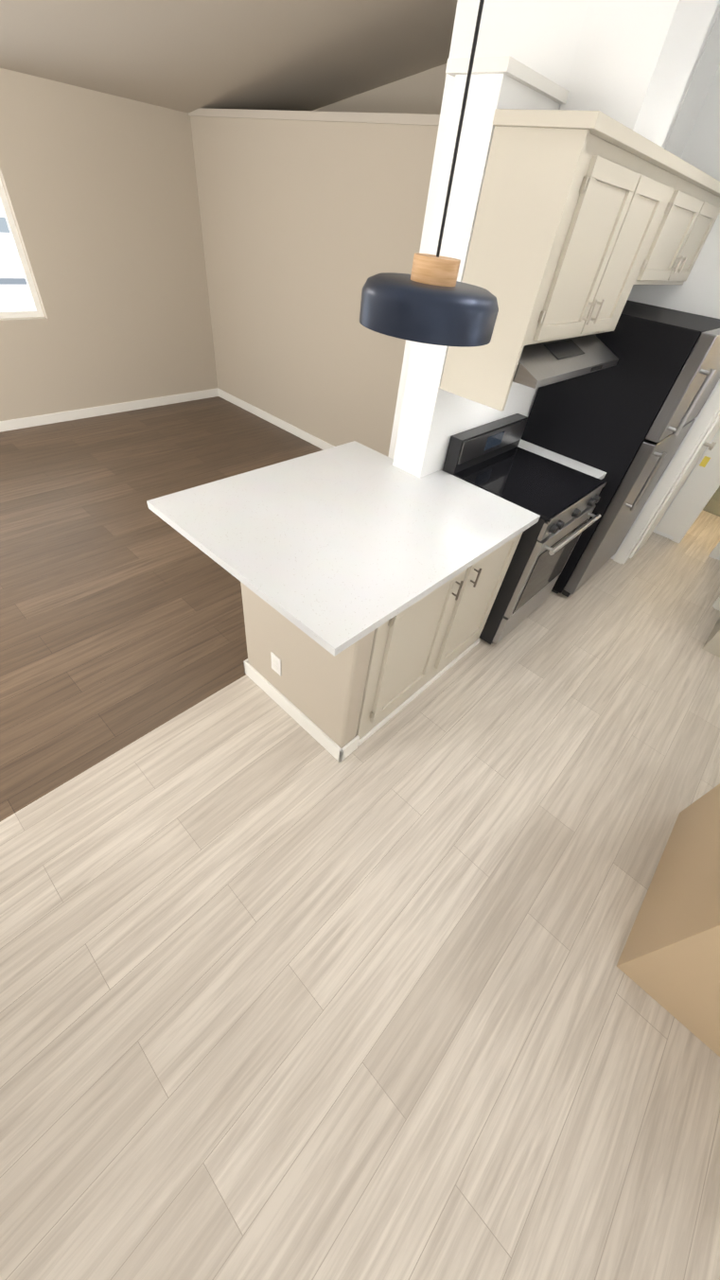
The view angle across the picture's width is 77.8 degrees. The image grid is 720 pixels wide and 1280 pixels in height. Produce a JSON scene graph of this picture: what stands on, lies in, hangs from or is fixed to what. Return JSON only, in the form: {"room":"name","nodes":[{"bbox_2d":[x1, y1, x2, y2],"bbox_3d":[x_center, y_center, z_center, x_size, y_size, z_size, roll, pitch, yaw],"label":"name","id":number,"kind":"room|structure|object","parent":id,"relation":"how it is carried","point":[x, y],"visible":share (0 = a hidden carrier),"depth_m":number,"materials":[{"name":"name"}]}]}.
{"room":"kitchen","nodes":[
{"label":"kitchen","id":0,"kind":"room"},
{"bbox_2d":[0,68,217,420],"bbox_3d":[-3.415,-2.926,3.361,0.140,2.600,6.800,37,51,26],"label":"wall","id":1,"kind":"structure","parent":0,"point":[100,188],"depth_m":4.13,"materials":[{"name":"beige paint"}]},
{"bbox_2d":[0,177,44,318],"bbox_3d":[-3.403,-3.073,3.247,0.040,1.230,1.580,37,51,26],"label":"window frame","id":2,"kind":"structure","parent":1,"relation":"in","point":[38,310],"depth_m":3.86,"materials":[{"name":"white wood"}]},
{"bbox_2d":[0,387,218,432],"bbox_3d":[-3.758,-1.818,3.980,0.012,0.090,5.770,37,51,26],"label":"baseboard","id":3,"kind":"structure","parent":1,"relation":"attached to","point":[39,420],"depth_m":4.79,"materials":[{"name":"white wood"}]},
{"bbox_2d":[0,0,457,113],"bbox_3d":[-1.907,-2.944,1.620,3.840,0.741,6.900,37,51,26],"label":"ceiling","id":4,"kind":"structure","parent":0,"point":[187,56],"depth_m":2.96,"materials":[{"name":"beige paint"}]},
{"bbox_2d":[240,581,374,748],"bbox_3d":[0.051,-0.170,2.317,0.730,0.876,1.060,37,51,26],"label":"wall","id":5,"kind":"structure","parent":0,"point":[318,685],"depth_m":1.99,"materials":[{"name":"beige paint"}]},
{"bbox_2d":[270,651,280,676],"bbox_3d":[-0.406,0.117,2.158,0.070,0.114,0.008,37,51,26],"label":"outlet","id":6,"kind":"object","parent":5,"relation":"attached to","point":[275,663],"visible":1,"depth_m":2.15,"materials":[{"name":"white plastic"}]},
{"bbox_2d":[243,658,359,762],"bbox_3d":[0.004,0.109,2.582,0.760,0.100,1.075,37,51,26],"label":"baseboard","id":7,"kind":"structure","parent":5,"relation":"attached to","point":[330,745],"depth_m":2.23,"materials":[{"name":"white wood"}]},
{"bbox_2d":[188,63,446,455],"bbox_3d":[-0.036,-3.458,3.994,3.600,3.200,0.865,37,51,26],"label":"wall","id":8,"kind":"structure","parent":0,"point":[311,221],"depth_m":3.89,"materials":[{"name":"beige paint"}]},
{"bbox_2d":[217,387,333,449],"bbox_3d":[-0.483,-2.152,4.827,3.570,0.090,0.012,37,51,26],"label":"baseboard","id":9,"kind":"structure","parent":8,"relation":"attached to","point":[302,434],"depth_m":5.12,"materials":[{"name":"white wood"}]},
{"bbox_2d":[0,396,719,1279],"bbox_3d":[-0.183,-0.476,3.267,7.530,0.060,8.900,37,51,26],"label":"floor","id":10,"kind":"structure","parent":0,"point":[284,995],"depth_m":1.66,"materials":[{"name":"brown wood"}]},
{"bbox_2d":[278,569,472,745],"bbox_3d":[0.025,-0.061,2.201,0.586,0.876,0.567,37,51,26],"label":"base cabinet","id":11,"kind":"object","parent":10,"relation":"on","point":[406,653],"depth_m":2.04,"materials":[{"name":"beige wood"}]},
{"bbox_2d":[146,444,540,656],"bbox_3d":[-0.012,-0.593,2.071,1.160,0.035,1.418,37,51,26],"label":"countertop","id":12,"kind":"structure","parent":11,"relation":"on","point":[341,540],"depth_m":1.90,"materials":[{"name":"white stone"}]},
{"bbox_2d":[434,531,523,681],"bbox_3d":[0.413,-0.318,2.523,0.586,0.876,0.565,37,51,26],"label":"base cabinet","id":13,"kind":"object","parent":10,"relation":"on","point":[485,580],"depth_m":2.38,"materials":[{"name":"beige wood"}]},
{"bbox_2d":[442,413,606,644],"bbox_3d":[0.934,-0.652,2.781,0.738,1.105,0.727,37,51,26],"label":"range","id":14,"kind":"object","parent":10,"relation":"on","point":[560,499],"visible":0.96,"depth_m":2.52,"materials":[{"name":"black metal"}]},
{"bbox_2d":[517,438,606,479],"bbox_3d":[1.182,-0.825,3.129,0.617,0.920,0.154,37,51,26],"label":"base cabinet","id":15,"kind":"object","parent":10,"relation":"on","point":[565,461],"visible":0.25,"depth_m":2.79,"materials":[{"name":"white"}]},
{"bbox_2d":[520,299,719,596],"bbox_3d":[1.666,-1.259,3.115,0.837,1.660,0.870,37,51,26],"label":"fridge","id":16,"kind":"object","parent":10,"relation":"on","point":[626,422],"visible":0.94,"depth_m":2.59,"materials":[{"name":"black metal"}]},
{"bbox_2d":[616,783,719,1056],"bbox_3d":[1.453,0.841,1.498,0.454,0.876,0.869,37,51,26],"label":"base cabinet","id":17,"kind":"object","parent":10,"relation":"on","point":[669,960],"depth_m":1.54,"materials":[{"name":"beige wood"}]},
{"bbox_2d":[702,486,719,516],"bbox_3d":[3.936,-1.729,4.508,0.610,0.880,0.495,37,51,26],"label":"bathroom vanity","id":18,"kind":"object","parent":10,"relation":"on","point":[712,506],"visible":0.18,"depth_m":4.65,"materials":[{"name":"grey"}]},
{"bbox_2d":[702,616,719,657],"bbox_3d":[2.830,-0.190,2.765,0.679,0.876,0.697,37,51,26],"label":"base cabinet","id":19,"kind":"object","parent":10,"relation":"on","point":[711,645],"depth_m":3.02,"materials":[{"name":"beige wood"}]},
{"bbox_2d":[387,0,719,478],"bbox_3d":[0.974,-2.005,2.664,0.585,3.200,2.315,37,51,26],"label":"wall","id":20,"kind":"structure","parent":0,"point":[524,54],"depth_m":1.73,"materials":[{"name":"white paint"}]},
{"bbox_2d":[461,102,663,351],"bbox_3d":[0.771,-1.611,1.813,0.336,0.610,0.611,37,51,26],"label":"upper cabinet","id":21,"kind":"object","parent":20,"relation":"attached to","point":[597,201],"depth_m":1.62,"materials":[{"name":"beige wood"}]},
{"bbox_2d":[564,0,718,141],"bbox_3d":[1.009,-2.198,1.517,0.307,0.685,0.340,37,51,26],"label":"wall","id":22,"kind":"structure","parent":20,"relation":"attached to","point":[634,59],"depth_m":1.53,"materials":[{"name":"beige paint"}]},
{"bbox_2d":[591,148,693,334],"bbox_3d":[1.093,-1.824,2.080,0.336,0.610,0.560,37,51,26],"label":"upper cabinet","id":23,"kind":"object","parent":20,"relation":"attached to","point":[671,173],"depth_m":2.04,"materials":[{"name":"beige wood"}]},
{"bbox_2d":[512,333,618,388],"bbox_3d":[0.882,-1.394,2.141,0.440,0.118,0.930,37,51,26],"label":"range hood","id":24,"kind":"object","parent":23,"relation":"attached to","point":[541,364],"visible":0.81,"depth_m":2.00,"materials":[{"name":"silver metal"}]},
{"bbox_2d":[640,166,719,284],"bbox_3d":[1.480,-2.143,2.326,0.336,0.415,0.541,37,51,26],"label":"upper cabinet","id":25,"kind":"object","parent":20,"relation":"attached to","point":[699,189],"depth_m":2.28,"materials":[{"name":"beige wood"}]},
{"bbox_2d":[670,189,719,284],"bbox_3d":[1.755,-2.325,2.554,0.336,0.415,0.472,37,51,26],"label":"upper cabinet","id":26,"kind":"object","parent":20,"relation":"attached to","point":[695,247],"depth_m":2.53,"materials":[{"name":"beige wood"}]},
{"bbox_2d":[611,64,719,559],"bbox_3d":[2.743,-1.560,2.482,3.770,3.200,0.102,37,51,26],"label":"wall","id":27,"kind":"structure","parent":0,"point":[697,291],"depth_m":2.67,"materials":[{"name":"white paint"}]},
{"bbox_2d":[613,383,719,611],"bbox_3d":[2.617,-1.233,2.883,0.870,2.150,0.114,37,51,26],"label":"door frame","id":28,"kind":"structure","parent":27,"relation":"attached to","point":[702,427],"depth_m":3.24,"materials":[{"name":"white wood"}]},
{"bbox_2d":[653,427,719,560],"bbox_3d":[3.479,-1.878,3.496,1.100,2.400,2.350,37,51,26],"label":"door frame","id":29,"kind":"structure","parent":0,"point":[667,536],"depth_m":4.02,"materials":[{"name":"white wood"}]},
{"bbox_2d":[629,413,719,558],"bbox_3d":[2.571,-1.494,3.221,0.095,2.018,0.395,37,51,26],"label":"closet door","id":30,"kind":"structure","parent":29,"relation":"in","point":[705,444],"depth_m":3.43,"materials":[{"name":"white wood"}]},
{"bbox_2d":[655,430,719,538],"bbox_3d":[2.962,-1.667,3.510,0.190,1.890,0.027,37,51,26],"label":"door","id":31,"kind":"structure","parent":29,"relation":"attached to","point":[700,482],"depth_m":3.88,"materials":[{"name":"white wood"}]},
{"bbox_3d":[0.864,-0.883,-0.071,3.530,0.898,6.900,37,51,26],"label":"ceiling","id":32,"kind":"structure","parent":0,"visible":0},
{"bbox_2d":[359,0,498,347],"bbox_3d":[0.239,-1.261,0.787,0.356,1.194,0.356,37,51,26],"label":"pendant lamp","id":33,"kind":"object","parent":32,"relation":"hanging from","point":[430,299],"visible":1,"depth_m":1.06,"materials":[{"name":"metal"}]},
{"label":"outside","id":34,"kind":"structure","parent":0,"visible":0},
{"bbox_2d":[0,202,35,311],"bbox_3d":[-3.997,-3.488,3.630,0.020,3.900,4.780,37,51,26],"label":"window","id":35,"kind":"structure","parent":34,"point":[14,293],"depth_m":4.41,"materials":[{"name":"white glass"}]}
]}

